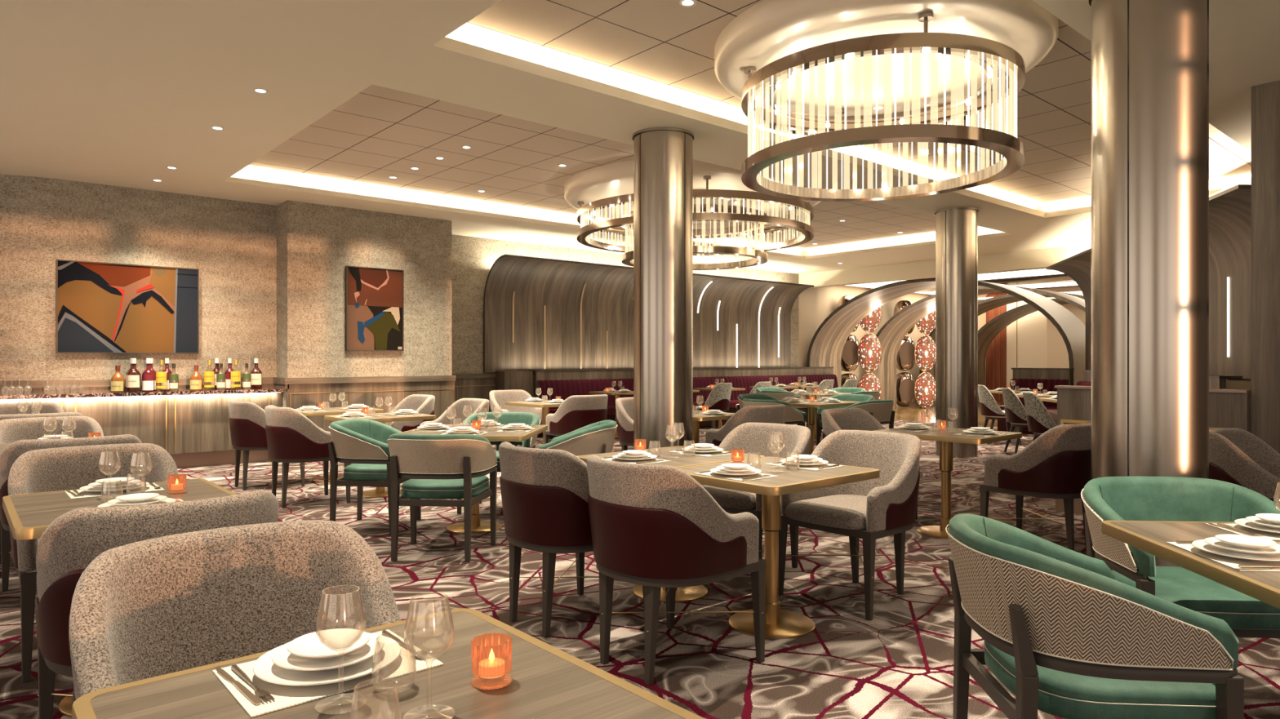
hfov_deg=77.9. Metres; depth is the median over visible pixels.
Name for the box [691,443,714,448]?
plate
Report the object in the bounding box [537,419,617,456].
barrel chair
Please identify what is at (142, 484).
dinner plate
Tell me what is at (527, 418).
barrel chair
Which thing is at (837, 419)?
tub chair
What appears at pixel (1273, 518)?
plate
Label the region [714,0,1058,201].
chandelier
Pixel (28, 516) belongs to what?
dining table
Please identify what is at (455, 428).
plate
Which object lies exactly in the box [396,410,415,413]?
salad plate
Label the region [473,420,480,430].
candle holder
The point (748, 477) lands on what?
fork
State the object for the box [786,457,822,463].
salad plate
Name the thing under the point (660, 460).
fork
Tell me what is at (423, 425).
salad plate
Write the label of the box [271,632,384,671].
salad plate
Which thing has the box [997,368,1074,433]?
banquette
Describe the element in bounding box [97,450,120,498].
wine glass
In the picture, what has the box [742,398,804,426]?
barrel chair
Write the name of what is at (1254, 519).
salad plate
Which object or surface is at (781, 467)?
wine glass
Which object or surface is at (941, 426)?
candle holder
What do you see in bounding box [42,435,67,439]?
plate
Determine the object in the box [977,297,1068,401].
arch
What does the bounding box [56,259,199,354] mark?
framed painting
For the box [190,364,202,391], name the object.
liquor bottle
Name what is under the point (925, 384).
lamp
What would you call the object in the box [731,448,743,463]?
candle holder
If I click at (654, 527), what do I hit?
tub chair
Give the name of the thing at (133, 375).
liquor bottle
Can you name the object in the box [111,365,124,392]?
liquor bottle
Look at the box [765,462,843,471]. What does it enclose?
placemat
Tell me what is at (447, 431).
dinner plate
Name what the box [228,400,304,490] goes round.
tub chair
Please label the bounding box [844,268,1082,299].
ceiling
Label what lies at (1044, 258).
ceiling
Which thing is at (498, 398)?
tub chair
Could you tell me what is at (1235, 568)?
table knife
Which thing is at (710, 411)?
plate
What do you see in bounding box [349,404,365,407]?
salad plate
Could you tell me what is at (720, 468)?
salad plate
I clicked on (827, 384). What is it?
chair
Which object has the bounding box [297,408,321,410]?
dinner plate
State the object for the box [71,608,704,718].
dining table
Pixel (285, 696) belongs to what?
placemat
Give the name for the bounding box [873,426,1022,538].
dining table
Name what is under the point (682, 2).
recessed light
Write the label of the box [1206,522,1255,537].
table knife
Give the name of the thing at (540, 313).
curved wall panel
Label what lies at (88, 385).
trim
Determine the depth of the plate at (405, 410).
7.60 m
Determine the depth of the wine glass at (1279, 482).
2.28 m
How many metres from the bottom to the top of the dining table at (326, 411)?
0.740 m
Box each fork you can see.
[72,488,83,496]
[231,664,275,702]
[635,459,662,463]
[741,475,768,479]
[1217,522,1262,536]
[1238,564,1279,568]
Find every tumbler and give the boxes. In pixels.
[100,480,123,502]
[125,472,146,493]
[349,683,401,718]
[371,635,416,695]
[683,440,695,456]
[785,452,799,469]
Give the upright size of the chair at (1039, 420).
0.891 m
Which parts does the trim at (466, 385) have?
dado rail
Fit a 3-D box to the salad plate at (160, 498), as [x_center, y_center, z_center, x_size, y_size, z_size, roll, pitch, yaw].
[-1.780,0.506,2.806,0.180,0.018,0.180,0,0,-41]
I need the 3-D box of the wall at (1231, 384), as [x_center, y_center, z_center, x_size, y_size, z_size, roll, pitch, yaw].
[7.100,-0.350,10.321,0.135,3.240,7.400,0,0,14]
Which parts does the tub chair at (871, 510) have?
leg, seat, seat frame, backrest, leg, leg, leg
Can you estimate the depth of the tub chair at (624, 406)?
8.14 m
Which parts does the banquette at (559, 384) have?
seat, seat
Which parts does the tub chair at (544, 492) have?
leg, backrest, leg, seat frame, leg, leg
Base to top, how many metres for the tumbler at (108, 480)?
0.083 m
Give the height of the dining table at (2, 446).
0.740 m
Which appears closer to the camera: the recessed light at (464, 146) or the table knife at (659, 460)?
the table knife at (659, 460)
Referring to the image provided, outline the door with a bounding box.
[986,304,1006,401]
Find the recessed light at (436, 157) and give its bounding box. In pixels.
[435,156,444,159]
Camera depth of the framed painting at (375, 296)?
10.46 m
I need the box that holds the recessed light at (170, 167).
[165,166,177,168]
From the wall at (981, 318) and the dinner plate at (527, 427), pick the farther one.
the wall at (981, 318)
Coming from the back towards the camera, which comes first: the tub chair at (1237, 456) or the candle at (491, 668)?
the tub chair at (1237, 456)
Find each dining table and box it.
[0,443,17,574]
[2,479,236,718]
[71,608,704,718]
[294,407,383,482]
[324,412,435,497]
[399,424,547,533]
[505,400,560,444]
[577,446,764,603]
[588,391,633,438]
[676,457,879,639]
[693,387,745,429]
[693,410,734,444]
[749,385,797,388]
[780,399,860,454]
[786,384,818,422]
[795,391,850,441]
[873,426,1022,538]
[989,390,1041,435]
[1015,393,1053,444]
[1039,397,1057,403]
[1101,520,1279,608]
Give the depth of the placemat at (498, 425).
6.24 m
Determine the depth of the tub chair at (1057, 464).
5.01 m
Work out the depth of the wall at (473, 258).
12.78 m
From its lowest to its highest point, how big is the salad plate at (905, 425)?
0.018 m
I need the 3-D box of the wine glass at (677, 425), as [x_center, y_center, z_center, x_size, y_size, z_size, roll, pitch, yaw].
[0.174,0.442,4.280,0.075,0.176,0.075,0,0,-41]
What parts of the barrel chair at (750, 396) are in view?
woven panel, backrest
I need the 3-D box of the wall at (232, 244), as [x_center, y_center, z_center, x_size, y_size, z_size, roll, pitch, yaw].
[-6.995,-0.350,9.371,4.604,3.240,1.930,0,0,3]
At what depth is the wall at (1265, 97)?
5.64 m
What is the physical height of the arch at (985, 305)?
2.935 m
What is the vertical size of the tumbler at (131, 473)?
0.083 m
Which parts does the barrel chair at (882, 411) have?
woven panel, rail, leg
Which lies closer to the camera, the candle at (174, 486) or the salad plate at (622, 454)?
the candle at (174, 486)
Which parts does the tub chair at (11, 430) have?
leg, backrest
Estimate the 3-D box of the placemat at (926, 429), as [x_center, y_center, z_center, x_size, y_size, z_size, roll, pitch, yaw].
[2.076,0.529,5.991,0.310,0.002,0.230,0,0,-41]
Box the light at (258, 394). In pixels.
[4,392,268,399]
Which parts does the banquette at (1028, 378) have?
seat, seat, panel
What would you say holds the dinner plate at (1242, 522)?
on the placemat at (1271, 536)
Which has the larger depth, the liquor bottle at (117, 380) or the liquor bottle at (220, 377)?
the liquor bottle at (220, 377)
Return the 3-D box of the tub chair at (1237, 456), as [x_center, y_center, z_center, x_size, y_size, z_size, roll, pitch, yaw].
[3.502,0.838,4.352,0.646,0.866,0.675,0,0,-41]
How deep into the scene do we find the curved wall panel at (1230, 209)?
8.79 m
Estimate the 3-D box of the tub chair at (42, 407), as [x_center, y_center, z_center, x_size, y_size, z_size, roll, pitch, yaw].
[-5.582,0.838,7.170,0.646,0.866,0.675,0,0,-41]
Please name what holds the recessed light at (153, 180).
in the ceiling at (362, 94)
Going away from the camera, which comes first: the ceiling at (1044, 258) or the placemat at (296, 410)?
the placemat at (296, 410)
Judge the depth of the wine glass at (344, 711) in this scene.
1.20 m
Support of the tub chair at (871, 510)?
on the floor
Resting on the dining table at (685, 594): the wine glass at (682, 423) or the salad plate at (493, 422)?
the wine glass at (682, 423)
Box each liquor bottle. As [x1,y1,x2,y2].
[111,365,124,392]
[125,358,131,391]
[126,358,141,392]
[142,358,154,391]
[150,358,156,391]
[155,360,167,391]
[160,358,172,391]
[168,364,178,391]
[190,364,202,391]
[204,360,214,387]
[210,358,219,390]
[216,363,225,390]
[224,358,235,389]
[231,360,240,390]
[242,363,251,390]
[250,358,262,389]
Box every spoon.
[149,482,160,488]
[382,630,427,657]
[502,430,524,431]
[698,470,710,473]
[711,452,733,455]
[817,464,839,468]
[960,433,984,436]
[1176,540,1193,543]
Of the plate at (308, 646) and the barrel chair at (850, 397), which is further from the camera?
the barrel chair at (850, 397)
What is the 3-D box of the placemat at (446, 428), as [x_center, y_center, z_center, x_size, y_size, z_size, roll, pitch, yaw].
[-1.566,0.529,5.991,0.230,0.002,0.310,0,0,4]
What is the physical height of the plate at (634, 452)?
0.018 m
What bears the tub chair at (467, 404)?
on the floor
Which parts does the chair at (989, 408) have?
leg, leg, backrest, seat, seat frame, leg, leg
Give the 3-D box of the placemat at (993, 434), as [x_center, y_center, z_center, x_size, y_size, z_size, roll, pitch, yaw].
[2.411,0.529,5.607,0.310,0.002,0.230,0,0,-41]
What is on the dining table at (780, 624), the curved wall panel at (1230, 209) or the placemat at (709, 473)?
the placemat at (709, 473)
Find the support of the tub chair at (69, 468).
on the floor
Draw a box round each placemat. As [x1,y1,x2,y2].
[64,483,164,499]
[212,629,443,717]
[296,409,323,412]
[335,415,369,418]
[388,413,417,415]
[413,427,453,431]
[441,431,488,435]
[464,424,504,427]
[497,428,534,431]
[602,457,670,464]
[669,450,737,457]
[693,413,730,416]
[694,471,777,481]
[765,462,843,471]
[785,401,811,403]
[817,402,847,404]
[889,428,936,431]
[955,432,1005,436]
[1166,542,1279,572]
[1204,523,1279,540]
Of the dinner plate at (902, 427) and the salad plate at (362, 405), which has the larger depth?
the salad plate at (362, 405)
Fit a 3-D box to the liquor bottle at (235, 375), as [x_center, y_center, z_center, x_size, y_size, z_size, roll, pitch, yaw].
[-4.863,0.184,9.528,0.116,0.362,0.119,0,0,-20]
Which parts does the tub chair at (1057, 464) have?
leg, leg, seat frame, backrest, leg, leg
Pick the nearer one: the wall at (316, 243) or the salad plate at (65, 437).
the salad plate at (65, 437)
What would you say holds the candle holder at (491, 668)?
on the dining table at (546, 682)
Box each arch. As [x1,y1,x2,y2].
[806,277,1085,387]
[867,285,1085,408]
[919,292,1084,405]
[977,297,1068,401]
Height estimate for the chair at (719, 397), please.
0.891 m
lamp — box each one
[857,306,881,399]
[914,310,935,408]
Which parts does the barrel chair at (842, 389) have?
backrest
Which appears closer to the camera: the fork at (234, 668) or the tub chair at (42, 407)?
the fork at (234, 668)
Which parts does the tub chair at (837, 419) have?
backrest, leg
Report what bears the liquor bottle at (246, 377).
on the bar counter
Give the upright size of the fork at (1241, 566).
0.010 m
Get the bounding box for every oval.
[836,295,859,332]
[840,334,858,371]
[840,373,858,387]
[893,300,915,334]
[896,336,915,370]
[896,372,915,406]
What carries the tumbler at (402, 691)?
on the dining table at (546, 682)
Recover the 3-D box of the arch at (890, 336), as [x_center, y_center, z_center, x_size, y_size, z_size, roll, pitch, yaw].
[8.120,-0.198,18.236,1.200,2.935,5.790,0,0,-41]
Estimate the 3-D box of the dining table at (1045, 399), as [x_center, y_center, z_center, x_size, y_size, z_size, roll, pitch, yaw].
[5.807,0.900,10.600,0.680,0.740,0.700,0,0,7]
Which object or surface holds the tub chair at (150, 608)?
on the floor
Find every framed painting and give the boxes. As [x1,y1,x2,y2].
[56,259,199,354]
[345,265,404,351]
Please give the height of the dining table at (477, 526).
0.740 m
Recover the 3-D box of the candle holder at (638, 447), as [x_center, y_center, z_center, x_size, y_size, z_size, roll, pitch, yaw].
[0.002,0.495,4.550,0.068,0.070,0.068,0,0,-41]
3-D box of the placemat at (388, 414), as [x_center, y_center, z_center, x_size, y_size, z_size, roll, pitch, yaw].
[-2.261,0.529,7.644,0.230,0.002,0.310,0,0,-41]
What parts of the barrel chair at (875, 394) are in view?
backrest, woven panel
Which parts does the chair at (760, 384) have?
backrest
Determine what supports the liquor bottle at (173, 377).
on the bar counter
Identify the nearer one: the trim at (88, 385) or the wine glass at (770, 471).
the wine glass at (770, 471)
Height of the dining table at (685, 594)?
0.740 m
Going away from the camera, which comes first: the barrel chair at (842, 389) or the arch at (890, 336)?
the barrel chair at (842, 389)
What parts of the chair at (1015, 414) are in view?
leg, backrest, leg, seat frame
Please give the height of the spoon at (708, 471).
0.010 m
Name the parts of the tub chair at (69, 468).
seat frame, leg, backrest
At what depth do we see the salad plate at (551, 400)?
9.55 m
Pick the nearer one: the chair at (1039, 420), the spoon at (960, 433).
the spoon at (960, 433)
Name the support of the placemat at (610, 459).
on the dining table at (685, 594)
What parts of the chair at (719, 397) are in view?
leg, backrest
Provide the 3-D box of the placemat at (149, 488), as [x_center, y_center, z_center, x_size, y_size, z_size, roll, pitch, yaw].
[-2.115,0.529,3.190,0.310,0.002,0.230,0,0,-41]
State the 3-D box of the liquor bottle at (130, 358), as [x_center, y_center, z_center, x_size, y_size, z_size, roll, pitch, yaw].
[-5.771,0.174,9.002,0.134,0.381,0.136,0,0,-20]
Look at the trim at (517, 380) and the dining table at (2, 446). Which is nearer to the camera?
the dining table at (2, 446)
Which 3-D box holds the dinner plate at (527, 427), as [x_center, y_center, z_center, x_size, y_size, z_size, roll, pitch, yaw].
[-0.927,0.519,5.947,0.236,0.018,0.236,0,0,4]
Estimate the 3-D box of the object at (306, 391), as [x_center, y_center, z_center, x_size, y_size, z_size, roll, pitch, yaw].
[-3.496,0.748,10.501,2.280,1.045,0.090,0,0,-41]
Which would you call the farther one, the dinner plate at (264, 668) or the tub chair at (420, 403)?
the tub chair at (420, 403)
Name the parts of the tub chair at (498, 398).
backrest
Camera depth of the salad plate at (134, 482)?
3.17 m
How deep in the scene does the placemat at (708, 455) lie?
4.45 m
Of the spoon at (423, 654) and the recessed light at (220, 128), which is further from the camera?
the recessed light at (220, 128)
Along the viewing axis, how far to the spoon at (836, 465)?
3.87 m
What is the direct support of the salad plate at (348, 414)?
on the dinner plate at (362, 415)
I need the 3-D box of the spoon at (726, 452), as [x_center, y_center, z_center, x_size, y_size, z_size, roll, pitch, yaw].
[0.454,0.525,4.402,0.173,0.010,0.024,0,0,-41]
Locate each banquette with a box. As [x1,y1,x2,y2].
[528,366,838,437]
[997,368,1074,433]
[1047,369,1242,424]
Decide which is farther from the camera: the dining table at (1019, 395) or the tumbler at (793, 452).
the dining table at (1019, 395)
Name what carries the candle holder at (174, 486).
on the dining table at (28, 516)
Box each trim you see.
[0,377,273,394]
[273,377,289,389]
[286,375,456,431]
[451,373,496,412]
[494,370,533,397]
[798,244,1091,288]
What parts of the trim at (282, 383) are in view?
dado rail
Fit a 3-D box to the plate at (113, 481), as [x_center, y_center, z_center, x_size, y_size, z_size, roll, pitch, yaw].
[-2.115,0.493,3.190,0.132,0.018,0.132,0,0,-41]
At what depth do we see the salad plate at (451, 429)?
5.61 m
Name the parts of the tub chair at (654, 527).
leg, leg, leg, backrest, seat frame, leg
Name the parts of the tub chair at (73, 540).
leg, seat frame, backrest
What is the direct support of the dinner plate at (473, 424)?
on the placemat at (498, 425)
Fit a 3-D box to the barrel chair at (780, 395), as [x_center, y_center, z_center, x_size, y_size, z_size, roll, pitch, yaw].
[2.167,0.868,11.965,0.603,0.805,0.672,0,0,-41]
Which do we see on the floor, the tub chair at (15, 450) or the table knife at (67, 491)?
the tub chair at (15, 450)
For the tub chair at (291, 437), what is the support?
on the floor
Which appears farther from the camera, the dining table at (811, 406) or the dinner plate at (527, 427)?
the dining table at (811, 406)
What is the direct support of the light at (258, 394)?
attached to the bar counter
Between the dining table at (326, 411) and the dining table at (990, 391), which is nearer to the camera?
the dining table at (326, 411)
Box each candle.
[170,484,182,489]
[479,657,504,679]
[636,445,644,449]
[733,456,742,461]
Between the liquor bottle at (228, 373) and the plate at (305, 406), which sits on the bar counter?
the liquor bottle at (228, 373)
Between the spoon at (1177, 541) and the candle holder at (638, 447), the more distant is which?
the candle holder at (638, 447)
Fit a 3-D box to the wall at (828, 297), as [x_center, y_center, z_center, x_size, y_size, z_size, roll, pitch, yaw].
[8.058,-0.380,22.511,12.280,3.300,0.130,0,0,-41]
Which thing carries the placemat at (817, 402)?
on the dining table at (811, 406)
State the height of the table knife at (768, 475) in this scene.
0.004 m
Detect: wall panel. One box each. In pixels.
[1006,300,1047,388]
[1047,293,1085,368]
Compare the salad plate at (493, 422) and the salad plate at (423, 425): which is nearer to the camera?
the salad plate at (423, 425)
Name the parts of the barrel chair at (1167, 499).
leg, woven panel, rail, leg, backrest, seat, seat rail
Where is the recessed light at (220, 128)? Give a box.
[210,125,224,130]
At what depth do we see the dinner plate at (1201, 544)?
2.11 m
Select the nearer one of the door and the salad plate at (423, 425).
the salad plate at (423, 425)
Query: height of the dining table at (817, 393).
0.740 m
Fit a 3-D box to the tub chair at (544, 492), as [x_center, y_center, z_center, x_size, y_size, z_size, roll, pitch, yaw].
[-0.343,0.838,3.893,0.675,0.866,0.646,0,0,-41]
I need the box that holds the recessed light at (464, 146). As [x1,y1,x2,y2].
[461,145,471,148]
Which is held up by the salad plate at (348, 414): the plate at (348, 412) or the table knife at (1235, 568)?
the plate at (348, 412)
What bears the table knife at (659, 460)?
on the placemat at (610, 459)
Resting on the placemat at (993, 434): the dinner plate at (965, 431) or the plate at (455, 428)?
the dinner plate at (965, 431)
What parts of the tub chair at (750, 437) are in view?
seat, seat frame, backrest, leg, leg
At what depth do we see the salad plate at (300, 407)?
8.17 m
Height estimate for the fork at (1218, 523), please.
0.010 m
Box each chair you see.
[0,402,64,414]
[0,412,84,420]
[0,416,103,562]
[0,434,142,591]
[7,443,179,682]
[35,489,279,718]
[68,520,401,706]
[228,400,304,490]
[264,404,350,508]
[328,418,421,535]
[385,394,435,431]
[386,433,497,562]
[419,398,489,426]
[457,412,540,514]
[488,389,542,450]
[498,441,644,637]
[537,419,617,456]
[543,394,608,444]
[586,454,765,685]
[615,397,633,451]
[695,382,732,429]
[700,422,810,568]
[705,404,785,446]
[735,382,770,408]
[736,393,780,411]
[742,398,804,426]
[755,386,799,425]
[760,390,808,427]
[778,430,920,621]
[801,379,834,414]
[816,394,874,446]
[820,386,864,436]
[821,408,917,519]
[842,378,857,387]
[845,399,895,428]
[849,391,879,399]
[945,513,1244,718]
[977,384,1021,445]
[979,420,1091,552]
[1001,387,1027,454]
[1022,391,1057,441]
[1080,476,1279,638]
[1208,427,1279,506]
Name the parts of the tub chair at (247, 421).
leg, leg, backrest, seat frame, leg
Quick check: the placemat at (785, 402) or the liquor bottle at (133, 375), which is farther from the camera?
the placemat at (785, 402)
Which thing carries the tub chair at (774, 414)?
on the floor
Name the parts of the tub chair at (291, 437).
leg, leg, backrest, seat frame, leg, leg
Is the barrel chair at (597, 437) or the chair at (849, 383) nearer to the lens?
the barrel chair at (597, 437)
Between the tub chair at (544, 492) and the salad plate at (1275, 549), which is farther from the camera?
the tub chair at (544, 492)
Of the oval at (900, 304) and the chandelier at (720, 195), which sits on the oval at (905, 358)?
the oval at (900, 304)
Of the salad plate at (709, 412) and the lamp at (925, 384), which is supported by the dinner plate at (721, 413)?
the salad plate at (709, 412)
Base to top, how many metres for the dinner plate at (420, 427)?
0.018 m
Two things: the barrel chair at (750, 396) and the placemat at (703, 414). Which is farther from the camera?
the barrel chair at (750, 396)
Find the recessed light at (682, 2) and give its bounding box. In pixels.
[679,0,696,6]
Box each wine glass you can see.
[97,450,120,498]
[129,453,152,475]
[315,587,366,715]
[404,595,454,715]
[665,425,679,457]
[671,422,684,454]
[767,433,783,472]
[770,431,786,468]
[925,408,936,431]
[1273,481,1279,544]
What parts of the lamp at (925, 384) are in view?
mosaic lamp, mosaic lamp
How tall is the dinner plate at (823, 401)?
0.018 m
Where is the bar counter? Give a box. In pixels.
[0,388,286,468]
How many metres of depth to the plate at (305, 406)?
8.19 m
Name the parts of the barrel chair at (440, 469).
leg, leg, woven panel, backrest, seat rail, seat, rail, leg, leg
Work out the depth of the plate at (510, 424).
5.92 m
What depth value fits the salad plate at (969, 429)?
5.57 m
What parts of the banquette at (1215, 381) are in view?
seat, panel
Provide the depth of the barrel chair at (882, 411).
9.08 m
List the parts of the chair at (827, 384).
backrest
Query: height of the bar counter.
0.905 m
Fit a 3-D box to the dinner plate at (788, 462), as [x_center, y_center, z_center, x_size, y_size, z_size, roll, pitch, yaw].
[0.823,0.519,3.966,0.236,0.018,0.236,0,0,-41]
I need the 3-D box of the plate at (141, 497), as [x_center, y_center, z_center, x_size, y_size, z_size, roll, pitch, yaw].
[-1.780,0.493,2.806,0.132,0.018,0.132,0,0,-41]
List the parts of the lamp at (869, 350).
mosaic lamp, mosaic lamp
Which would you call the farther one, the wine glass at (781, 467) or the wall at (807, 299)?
the wall at (807, 299)
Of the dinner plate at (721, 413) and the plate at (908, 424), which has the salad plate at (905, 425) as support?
the plate at (908, 424)
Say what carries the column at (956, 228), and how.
on the floor
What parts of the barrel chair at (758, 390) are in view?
backrest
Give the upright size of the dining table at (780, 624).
0.740 m
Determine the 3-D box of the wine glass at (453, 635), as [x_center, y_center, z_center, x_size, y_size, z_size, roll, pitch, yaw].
[-0.313,0.442,1.175,0.075,0.176,0.075,0,0,-41]
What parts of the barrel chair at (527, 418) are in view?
leg, seat, backrest, rail, woven panel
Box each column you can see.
[632,127,693,449]
[934,207,978,457]
[1088,0,1208,570]
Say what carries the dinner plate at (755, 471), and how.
on the placemat at (709, 473)
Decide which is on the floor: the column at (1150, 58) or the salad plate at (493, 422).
the column at (1150, 58)
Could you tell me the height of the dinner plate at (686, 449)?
0.018 m
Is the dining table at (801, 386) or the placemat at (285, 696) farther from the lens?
the dining table at (801, 386)
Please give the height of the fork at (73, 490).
0.010 m
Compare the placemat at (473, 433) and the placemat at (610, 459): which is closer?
the placemat at (610, 459)
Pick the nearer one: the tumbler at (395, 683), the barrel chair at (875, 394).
the tumbler at (395, 683)
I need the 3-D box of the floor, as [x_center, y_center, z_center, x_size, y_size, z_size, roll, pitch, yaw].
[5.438,1.320,12.028,30.000,0.100,17.000,0,0,-41]
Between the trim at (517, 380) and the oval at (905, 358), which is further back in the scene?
the oval at (905, 358)
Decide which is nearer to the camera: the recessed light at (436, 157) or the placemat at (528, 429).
the placemat at (528, 429)
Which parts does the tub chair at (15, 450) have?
seat frame, leg, backrest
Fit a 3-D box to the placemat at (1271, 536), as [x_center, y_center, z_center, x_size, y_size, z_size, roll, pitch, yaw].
[1.968,0.529,2.425,0.310,0.002,0.230,0,0,4]
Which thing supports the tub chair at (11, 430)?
on the floor
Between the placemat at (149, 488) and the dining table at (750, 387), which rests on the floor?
the dining table at (750, 387)
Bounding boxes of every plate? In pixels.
[37,436,72,439]
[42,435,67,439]
[79,481,149,493]
[88,479,141,488]
[95,477,134,485]
[97,497,176,506]
[106,495,167,506]
[115,493,159,502]
[253,634,400,685]
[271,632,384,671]
[287,628,369,658]
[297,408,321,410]
[299,407,317,409]
[302,405,315,408]
[339,413,366,417]
[343,413,364,415]
[346,406,368,408]
[346,411,360,413]
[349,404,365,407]
[393,411,417,414]
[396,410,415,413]
[399,408,412,411]
[417,426,448,430]
[420,424,444,427]
[424,422,441,426]
[445,430,479,434]
[448,428,475,431]
[453,426,471,430]
[471,422,500,426]
[474,421,497,424]
[477,419,493,422]
[501,426,532,430]
[504,424,528,428]
[507,423,525,426]
[551,400,564,402]
[612,454,657,461]
[617,452,651,457]
[622,449,647,455]
[681,447,723,453]
[687,445,718,450]
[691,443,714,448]
[701,412,725,415]
[704,411,723,413]
[706,409,719,412]
[710,468,761,475]
[715,466,755,473]
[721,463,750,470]
[780,459,828,466]
[785,400,804,402]
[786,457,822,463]
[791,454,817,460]
[822,400,842,403]
[897,426,930,430]
[902,424,926,427]
[905,422,923,426]
[962,430,998,435]
[966,428,994,432]
[970,426,990,431]
[1191,539,1279,561]
[1204,537,1279,555]
[1214,534,1276,549]
[1234,518,1279,534]
[1245,515,1279,529]
[1255,513,1279,524]
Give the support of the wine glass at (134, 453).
on the dining table at (28, 516)
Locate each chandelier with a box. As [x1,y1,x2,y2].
[564,159,821,270]
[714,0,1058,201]
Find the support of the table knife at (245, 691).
on the placemat at (285, 696)
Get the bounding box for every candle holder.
[167,473,186,493]
[471,635,511,686]
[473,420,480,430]
[635,440,644,450]
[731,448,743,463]
[937,420,946,430]
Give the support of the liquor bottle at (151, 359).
on the bar counter
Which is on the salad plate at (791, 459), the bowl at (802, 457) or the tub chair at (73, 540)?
the bowl at (802, 457)
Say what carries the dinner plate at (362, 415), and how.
on the placemat at (346, 417)
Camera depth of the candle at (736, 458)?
4.02 m
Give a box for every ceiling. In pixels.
[0,0,1279,274]
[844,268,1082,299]
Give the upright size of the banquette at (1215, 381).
1.100 m
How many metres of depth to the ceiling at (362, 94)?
6.45 m
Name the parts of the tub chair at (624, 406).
leg, backrest, seat frame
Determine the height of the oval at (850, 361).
0.920 m
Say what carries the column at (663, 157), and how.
on the floor
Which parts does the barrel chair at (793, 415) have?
woven panel, rail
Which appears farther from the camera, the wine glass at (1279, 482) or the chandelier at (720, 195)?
the chandelier at (720, 195)
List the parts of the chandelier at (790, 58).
glass rod, glass rod, glass rod, glass rod, glass rod, glass rod, glass rod, glass rod, bulb, bulb, glass rod, glass rod, glass rod, glass rod, glass rod, glass rod, glass rod, hanging rod, glass rod, glass rod, glass rod, glass rod, glass rod, glass rod, glass rod, bulb, glass rod, glass rod, hanging rod, glass rod, bulb, glass rod, glass rod, glass rod, glass rod, glass rod, glass rod, bulb, glass rod, glass rod, glass rod, hanging rod, glass rod, glass rod, glass rod, glass rod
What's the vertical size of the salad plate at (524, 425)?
0.018 m
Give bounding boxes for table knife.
[66,489,77,497]
[215,666,261,706]
[639,460,663,464]
[742,475,770,480]
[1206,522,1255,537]
[1235,568,1279,569]
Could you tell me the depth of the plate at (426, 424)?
5.99 m
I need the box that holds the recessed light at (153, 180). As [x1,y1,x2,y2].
[151,178,162,182]
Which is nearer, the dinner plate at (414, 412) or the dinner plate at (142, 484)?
the dinner plate at (142, 484)
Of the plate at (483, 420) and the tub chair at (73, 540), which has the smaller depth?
the tub chair at (73, 540)
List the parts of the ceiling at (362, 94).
tile panel, tile panel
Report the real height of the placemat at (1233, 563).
0.002 m
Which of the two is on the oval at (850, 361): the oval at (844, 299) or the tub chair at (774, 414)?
the oval at (844, 299)
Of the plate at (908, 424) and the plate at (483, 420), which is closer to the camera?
the plate at (908, 424)
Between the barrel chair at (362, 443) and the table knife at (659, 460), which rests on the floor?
the barrel chair at (362, 443)
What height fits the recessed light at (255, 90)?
0.006 m
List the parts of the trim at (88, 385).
dado rail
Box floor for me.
[0,401,1279,718]
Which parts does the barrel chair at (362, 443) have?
leg, woven panel, leg, rail, backrest, seat rail, seat, leg, leg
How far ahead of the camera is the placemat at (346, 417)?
7.31 m
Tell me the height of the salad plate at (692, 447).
0.018 m
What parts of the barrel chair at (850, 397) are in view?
leg, backrest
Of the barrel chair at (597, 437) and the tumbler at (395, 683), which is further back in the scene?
the barrel chair at (597, 437)
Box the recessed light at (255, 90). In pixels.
[253,88,268,93]
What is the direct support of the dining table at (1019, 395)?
on the floor
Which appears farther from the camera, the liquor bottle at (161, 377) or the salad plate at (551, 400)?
the salad plate at (551, 400)
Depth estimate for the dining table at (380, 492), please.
7.35 m
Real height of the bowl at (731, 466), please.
0.018 m
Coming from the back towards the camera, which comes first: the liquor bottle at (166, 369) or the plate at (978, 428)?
the liquor bottle at (166, 369)
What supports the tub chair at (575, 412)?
on the floor
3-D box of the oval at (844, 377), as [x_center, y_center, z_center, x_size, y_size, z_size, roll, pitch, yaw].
[5.111,0.795,19.424,0.570,0.920,0.594,0,0,8]
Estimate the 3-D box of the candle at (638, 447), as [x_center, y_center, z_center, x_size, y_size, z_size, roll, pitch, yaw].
[0.002,0.507,4.550,0.042,0.018,0.042,0,0,-41]
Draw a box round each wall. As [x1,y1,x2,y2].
[0,174,276,380]
[276,200,451,407]
[451,234,798,373]
[798,288,817,367]
[807,285,935,406]
[977,299,986,386]
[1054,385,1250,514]
[1208,177,1251,433]
[1251,80,1279,453]
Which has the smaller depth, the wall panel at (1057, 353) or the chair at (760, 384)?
the chair at (760, 384)
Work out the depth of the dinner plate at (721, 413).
7.51 m
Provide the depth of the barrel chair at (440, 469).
4.98 m
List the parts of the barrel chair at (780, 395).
woven panel, backrest, rail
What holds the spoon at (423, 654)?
on the placemat at (285, 696)
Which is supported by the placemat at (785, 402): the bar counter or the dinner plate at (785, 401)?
the dinner plate at (785, 401)
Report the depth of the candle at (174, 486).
3.14 m

